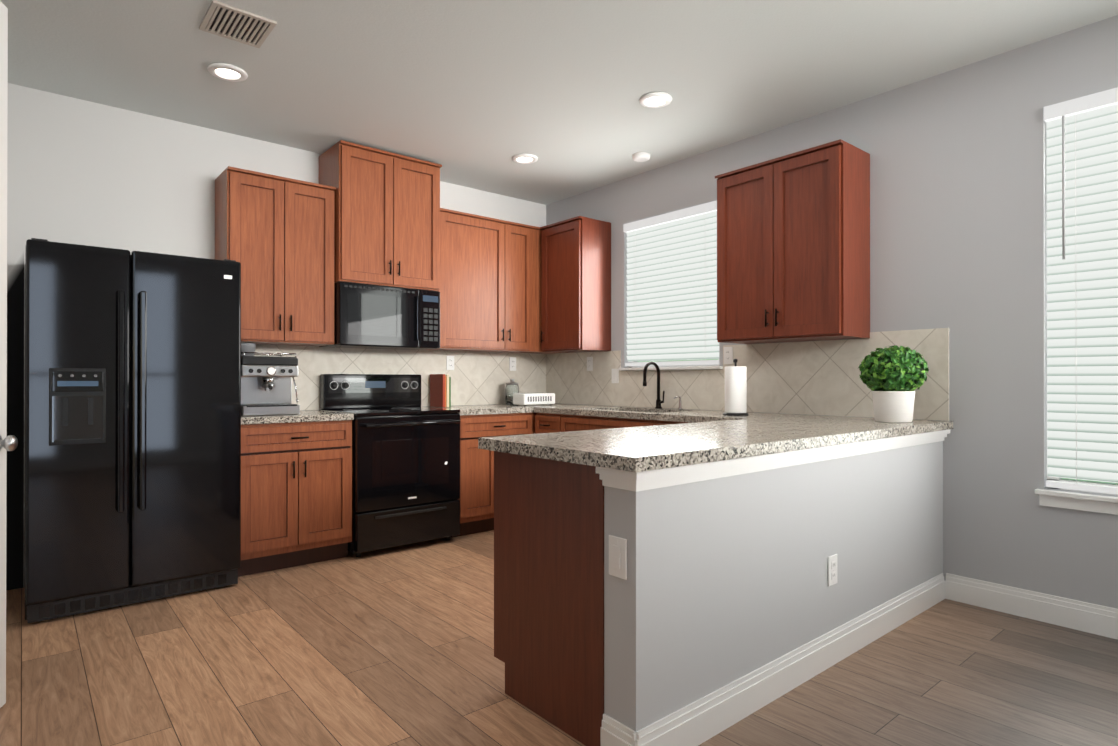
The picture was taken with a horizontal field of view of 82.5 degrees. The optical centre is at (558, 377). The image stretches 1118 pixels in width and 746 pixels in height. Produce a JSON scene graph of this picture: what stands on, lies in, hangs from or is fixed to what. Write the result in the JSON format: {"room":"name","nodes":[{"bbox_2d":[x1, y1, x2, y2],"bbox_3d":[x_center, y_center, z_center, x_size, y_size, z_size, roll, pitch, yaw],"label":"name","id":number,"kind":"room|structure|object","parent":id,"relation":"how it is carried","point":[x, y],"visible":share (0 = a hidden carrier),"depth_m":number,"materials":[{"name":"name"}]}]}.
{"room":"kitchen","nodes":[
{"label":"kitchen","id":0,"kind":"room"},
{"bbox_2d":[6,83,545,589],"bbox_3d":[-1.734,-0.219,4.578,4.050,2.740,0.140,0,0,-40],"label":"wall","id":1,"kind":"structure","parent":0,"point":[80,172],"depth_m":3.72,"materials":[{"name":"white paint"}]},
{"bbox_2d":[215,166,335,345],"bbox_3d":[-1.838,-0.744,4.154,0.655,1.045,0.372,0,0,-40],"label":"upper cabinet","id":2,"kind":"object","parent":1,"relation":"attached to","point":[275,236],"visible":0.94,"depth_m":4.02,"materials":[{"name":"brown wood"}]},
{"bbox_2d":[319,140,441,290],"bbox_3d":[-1.275,-1.102,4.591,0.756,0.927,0.432,0,0,-40],"label":"upper cabinet","id":3,"kind":"object","parent":1,"relation":"attached to","point":[387,218],"visible":1,"depth_m":4.42,"materials":[{"name":"brown wood"}]},
{"bbox_2d":[319,282,439,349],"bbox_3d":[-1.278,-0.425,4.592,0.752,0.421,0.423,0,0,-40],"label":"microwave","id":4,"kind":"object","parent":3,"relation":"attached to","point":[367,316],"visible":1,"depth_m":4.42,"materials":[{"name":"black"}]},
{"bbox_2d":[254,344,545,409],"bbox_3d":[-1.179,0.010,4.948,2.730,0.485,0.008,0,0,-40],"label":"tile backsplash","id":5,"kind":"structure","parent":1,"relation":"attached to","point":[477,378],"depth_m":5.05,"materials":[{"name":"beige tile"}]},
{"bbox_2d":[446,356,453,369],"bbox_3d":[-0.883,-0.119,5.186,0.072,0.118,0.008,0,0,-40],"label":"electrical outlet","id":6,"kind":"object","parent":5,"relation":"attached to","point":[449,362],"visible":1,"depth_m":5.18,"materials":[{"name":"white plastic"}]},
{"bbox_2d":[509,357,515,370],"bbox_3d":[-0.404,-0.118,5.590,0.072,0.118,0.008,0,0,-40],"label":"electrical outlet","id":7,"kind":"object","parent":5,"relation":"attached to","point":[512,363],"visible":1,"depth_m":5.58,"materials":[{"name":"white plastic"}]},
{"bbox_2d":[425,208,532,352],"bbox_3d":[-0.673,-0.741,5.157,0.885,1.044,0.341,0,0,-40],"label":"upper cabinet","id":8,"kind":"object","parent":1,"relation":"attached to","point":[490,291],"depth_m":5.03,"materials":[{"name":"brown wood"}]},
{"bbox_2d":[517,226,567,353],"bbox_3d":[-0.193,-0.740,5.561,0.485,1.044,0.341,0,0,-40],"label":"upper cabinet","id":9,"kind":"object","parent":1,"relation":"attached to","point":[537,232],"depth_m":5.38,"materials":[{"name":"brown wood"}]},
{"bbox_2d":[0,530,1117,745],"bbox_3d":[0.575,1.193,1.851,4.370,0.100,7.280,0,0,-40],"label":"floor","id":10,"kind":"structure","parent":0,"point":[392,646],"depth_m":2.45,"materials":[{"name":"brown wood"}]},
{"bbox_2d":[24,238,240,622],"bbox_3d":[-2.301,0.252,3.450,0.908,1.792,0.791,0,0,-40],"label":"refrigerator","id":11,"kind":"object","parent":10,"relation":"on","point":[132,486],"visible":1,"depth_m":3.14,"materials":[{"name":"black metal"}]},
{"bbox_2d":[237,420,351,576],"bbox_3d":[-1.749,0.710,4.029,0.675,0.880,0.672,0,0,-40],"label":"base cabinet","id":12,"kind":"object","parent":10,"relation":"on","point":[296,493],"visible":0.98,"depth_m":3.79,"materials":[{"name":"brown wood"}]},
{"bbox_2d":[241,410,353,424],"bbox_3d":[-1.757,0.248,4.039,0.675,0.040,0.648,0,0,-40],"label":"countertop","id":13,"kind":"structure","parent":12,"relation":"on","point":[311,415],"depth_m":3.81,"materials":[{"name":"stone"}]},
{"bbox_2d":[241,343,299,415],"bbox_3d":[-1.790,0.008,3.913,0.347,0.437,0.423,0,0,-40],"label":"espresso machine","id":14,"kind":"object","parent":13,"relation":"on","point":[266,384],"visible":0.85,"depth_m":3.86,"materials":[{"name":"silver metal"}]},
{"bbox_2d":[320,374,459,556],"bbox_3d":[-1.170,0.564,4.462,0.756,1.175,0.712,0,0,-40],"label":"stove","id":15,"kind":"object","parent":10,"relation":"on","point":[405,467],"visible":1,"depth_m":4.26,"materials":[{"name":"black metal"}]},
{"bbox_2d":[450,412,533,537],"bbox_3d":[-0.666,0.712,4.963,0.650,0.880,0.641,0,0,-40],"label":"base cabinet","id":16,"kind":"object","parent":10,"relation":"on","point":[476,498],"depth_m":4.64,"materials":[{"name":"brown wood"}]},
{"bbox_2d":[428,404,531,414],"bbox_3d":[-0.659,0.250,4.966,0.663,0.040,0.648,0,0,-40],"label":"countertop","id":17,"kind":"structure","parent":16,"relation":"on","point":[495,408],"depth_m":4.81,"materials":[{"name":"stone"}]},
{"bbox_2d":[430,374,450,406],"bbox_3d":[-0.924,0.102,4.986,0.085,0.255,0.200,0,0,-40],"label":"books","id":18,"kind":"object","parent":17,"relation":"on","point":[440,390],"visible":0.98,"depth_m":4.93,"materials":[{"name":"brown"}]},
{"bbox_2d":[505,379,518,404],"bbox_3d":[-0.397,0.122,5.404,0.116,0.218,0.116,0,0,-40],"label":"glass canister","id":19,"kind":"object","parent":17,"relation":"on","point":[511,387],"visible":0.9,"depth_m":5.36,"materials":[{"name":"white"}]},
{"bbox_2d":[535,413,558,433],"bbox_3d":[0.173,0.713,5.002,0.641,0.880,0.378,0,0,-40],"label":"base cabinet","id":20,"kind":"object","parent":10,"relation":"on","point":[548,423],"depth_m":4.83,"materials":[{"name":"brown wood"}]},
{"bbox_2d":[494,451,603,745],"bbox_3d":[0.299,0.705,2.455,0.943,0.880,0.603,0,0,-40],"label":"base cabinet","id":21,"kind":"object","parent":10,"relation":"on","point":[549,583],"visible":0.29,"depth_m":2.08,"materials":[{"name":"brown wood"}]},
{"bbox_2d":[478,415,903,471],"bbox_3d":[0.621,0.243,2.613,1.740,0.040,0.790,0,0,-40],"label":"countertop","id":22,"kind":"structure","parent":21,"relation":"on","point":[705,436],"depth_m":2.30,"materials":[{"name":"stone"}]},
{"bbox_2d":[559,414,642,431],"bbox_3d":[0.568,0.711,4.533,0.641,0.880,0.973,0,0,-40],"label":"base cabinet","id":23,"kind":"object","parent":10,"relation":"on","point":[566,422],"depth_m":4.45,"materials":[{"name":"brown wood"}]},
{"bbox_2d":[643,419,690,425],"bbox_3d":[1.050,0.710,3.962,0.641,0.880,0.774,0,0,-40],"label":"base cabinet","id":24,"kind":"object","parent":10,"relation":"on","point":[645,422],"depth_m":4.00,"materials":[{"name":"brown wood"}]},
{"bbox_2d":[532,403,952,435],"bbox_3d":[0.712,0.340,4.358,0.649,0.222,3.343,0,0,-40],"label":"countertop","id":25,"kind":"structure","parent":24,"relation":"on","point":[916,426],"depth_m":4.13,"materials":[{"name":"stone"}]},
{"bbox_2d":[513,393,554,405],"bbox_3d":[-0.205,0.179,5.277,0.330,0.102,0.161,0,0,-40],"label":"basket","id":26,"kind":"object","parent":25,"relation":"on","point":[524,399],"visible":1,"depth_m":5.20,"materials":[{"name":"white plastic"}]},
{"bbox_2d":[643,361,664,408],"bbox_3d":[0.697,0.055,4.660,0.193,0.347,0.094,0,0,-40],"label":"faucet","id":27,"kind":"object","parent":25,"relation":"on","point":[658,403],"visible":1,"depth_m":4.70,"materials":[{"name":"black metal"}]},
{"bbox_2d":[674,396,682,408],"bbox_3d":[0.850,0.180,4.545,0.091,0.097,0.040,0,0,-40],"label":"soap dispenser","id":28,"kind":"object","parent":25,"relation":"on","point":[680,404],"visible":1,"depth_m":4.55,"materials":[{"name":"silver metal"}]},
{"bbox_2d":[723,359,747,415],"bbox_3d":[1.068,0.056,3.853,0.150,0.340,0.150,0,0,-40],"label":"paper towel holder","id":29,"kind":"object","parent":25,"relation":"on","point":[735,390],"visible":1,"depth_m":3.80,"materials":[{"name":"black"}]},
{"bbox_2d":[858,345,928,422],"bbox_3d":[1.696,0.030,3.231,0.320,0.389,0.317,0,0,-40],"label":"potted plant","id":30,"kind":"object","parent":25,"relation":"on","point":[894,377],"visible":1,"depth_m":3.15,"materials":[{"name":"green plant"}]},
{"bbox_2d":[0,0,1117,204],"bbox_3d":[0.575,-1.647,1.860,4.370,0.100,7.280,0,0,-40],"label":"ceiling","id":31,"kind":"structure","parent":0,"point":[477,94],"depth_m":3.26,"materials":[{"name":"white paint"}]},
{"bbox_2d":[207,63,247,81],"bbox_3d":[-1.723,-1.584,3.313,0.188,0.015,0.188,0,0,-40],"label":"recessed light","id":32,"kind":"object","parent":31,"relation":"in","point":[227,72],"visible":1,"depth_m":3.31,"materials":[{"name":"white plastic"}]},
{"bbox_2d":[199,0,276,47],"bbox_3d":[-1.450,-1.587,2.873,0.256,0.011,0.276,0,0,-40],"label":"ceiling vent","id":33,"kind":"object","parent":31,"relation":"in","point":[221,19],"visible":1,"depth_m":2.86,"materials":[{"name":"white metal"}]},
{"bbox_2d":[512,154,537,163],"bbox_3d":[-0.246,-1.580,4.608,0.188,0.015,0.188,0,0,-40],"label":"recessed light","id":34,"kind":"object","parent":31,"relation":"in","point":[524,158],"visible":0.98,"depth_m":4.60,"materials":[{"name":"white plastic"}]},
{"bbox_2d":[632,152,649,161],"bbox_3d":[0.588,-1.571,4.552,0.130,0.033,0.130,0,0,-40],"label":"smoke detector","id":35,"kind":"object","parent":31,"relation":"attached to","point":[641,157],"visible":1,"depth_m":4.51,"materials":[{"name":"white plastic"}]},
{"bbox_2d":[639,92,671,107],"bbox_3d":[0.554,-1.583,3.643,0.188,0.015,0.188,0,0,-40],"label":"recessed light","id":36,"kind":"object","parent":31,"relation":"in","point":[655,100],"visible":0.98,"depth_m":3.64,"materials":[{"name":"white"}]},
{"bbox_2d":[604,441,942,731],"bbox_3d":[1.071,0.705,2.624,2.336,0.881,0.130,0,0,-40],"label":"wall","id":37,"kind":"structure","parent":0,"point":[725,583],"depth_m":2.19,"materials":[{"name":"grey paint"}]},
{"bbox_2d":[609,535,626,579],"bbox_3d":[0.171,0.528,1.872,0.010,0.118,0.072,0,0,-40],"label":"outlet","id":38,"kind":"object","parent":37,"relation":"attached to","point":[618,557],"visible":1,"depth_m":1.87,"materials":[{"name":"white plastic"}]},
{"bbox_2d":[596,429,949,491],"bbox_3d":[1.069,0.296,2.600,2.371,0.063,0.166,0,0,-40],"label":"trim","id":39,"kind":"structure","parent":37,"relation":"attached to","point":[640,481],"depth_m":2.14,"materials":[{"name":"white"}]},
{"bbox_2d":[620,573,947,745],"bbox_3d":[1.092,1.080,2.556,2.312,0.130,0.031,0,0,-40],"label":"baseboard","id":40,"kind":"structure","parent":37,"relation":"attached to","point":[705,718],"depth_m":2.28,"materials":[{"name":"white"}]},
{"bbox_2d":[828,554,836,586],"bbox_3d":[1.100,0.773,2.556,0.072,0.118,0.008,0,0,-40],"label":"outlet","id":41,"kind":"object","parent":37,"relation":"attached to","point":[832,569],"visible":1,"depth_m":2.55,"materials":[{"name":"white plastic"}]},
{"bbox_2d":[546,15,1117,608],"bbox_3d":[2.192,-0.223,3.219,0.140,2.740,7.280,0,0,-40],"label":"wall","id":42,"kind":"structure","parent":0,"point":[958,203],"depth_m":3.21,"materials":[{"name":"grey paint"}]},
{"bbox_2d":[540,216,610,352],"bbox_3d":[0.125,-0.741,5.271,0.372,1.045,0.493,0,0,-40],"label":"upper cabinet","id":43,"kind":"object","parent":42,"relation":"attached to","point":[576,284],"visible":1,"depth_m":5.13,"materials":[{"name":"brown wood"}]},
{"bbox_2d":[619,200,722,370],"bbox_3d":[0.843,-0.641,4.770,0.145,1.169,0.970,0,0,-40],"label":"window","id":44,"kind":"structure","parent":42,"relation":"in","point":[671,291],"depth_m":4.74,"materials":[{"name":"white plastic"}]},
{"bbox_2d":[546,328,948,420],"bbox_3d":[0.951,-0.013,4.576,0.008,0.482,3.325,0,0,-40],"label":"tile backsplash","id":45,"kind":"structure","parent":42,"relation":"attached to","point":[815,377],"depth_m":4.03,"materials":[{"name":"beige tile"}]},
{"bbox_2d":[587,357,592,370],"bbox_3d":[0.259,-0.116,5.382,0.008,0.118,0.072,0,0,-40],"label":"electrical outlet","id":46,"kind":"object","parent":45,"relation":"attached to","point":[589,363],"visible":1,"depth_m":5.38,"materials":[{"name":"white plastic"}]},
{"bbox_2d":[612,369,618,382],"bbox_3d":[0.452,-0.012,5.152,0.010,0.118,0.078,0,0,-40],"label":"electrical outlet","id":47,"kind":"object","parent":45,"relation":"attached to","point":[615,375],"visible":0.96,"depth_m":5.14,"materials":[{"name":"white plastic"}]},
{"bbox_2d":[724,347,732,363],"bbox_3d":[1.149,-0.149,4.327,0.008,0.118,0.072,0,0,-40],"label":"electrical outlet","id":48,"kind":"object","parent":45,"relation":"attached to","point":[728,355],"visible":1,"depth_m":4.32,"materials":[{"name":"white plastic"}]},
{"bbox_2d":[715,139,869,343],"bbox_3d":[1.363,-0.746,3.803,0.372,1.045,0.807,0,0,-40],"label":"upper cabinet","id":49,"kind":"object","parent":42,"relation":"attached to","point":[793,247],"visible":1,"depth_m":3.61,"materials":[{"name":"brown wood"}]},
{"bbox_2d":[948,573,1117,639],"bbox_3d":[3.184,1.078,1.917,0.016,0.130,3.675,0,0,-40],"label":"baseboard","id":50,"kind":"structure","parent":42,"relation":"attached to","point":[1096,619],"depth_m":3.01,"materials":[{"name":"white"}]},
{"bbox_2d":[1035,87,1117,514],"bbox_3d":[2.733,-0.337,2.527,0.145,1.875,1.364,0,0,-40],"label":"window","id":51,"kind":"structure","parent":42,"relation":"in","point":[1082,268],"depth_m":2.91,"materials":[{"name":"white plastic"}]},
{"bbox_3d":[-1.448,-0.110,0.986,0.156,2.502,1.004,0,0,-40],"label":"door frame","id":52,"kind":"structure","parent":0,"visible":0},
{"bbox_2d":[0,1,17,707],"bbox_3d":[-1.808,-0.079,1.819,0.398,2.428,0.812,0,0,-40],"label":"door","id":53,"kind":"structure","parent":52,"relation":"attached to","point":[9,443],"depth_m":2.21,"materials":[{"name":"white"}]}
]}

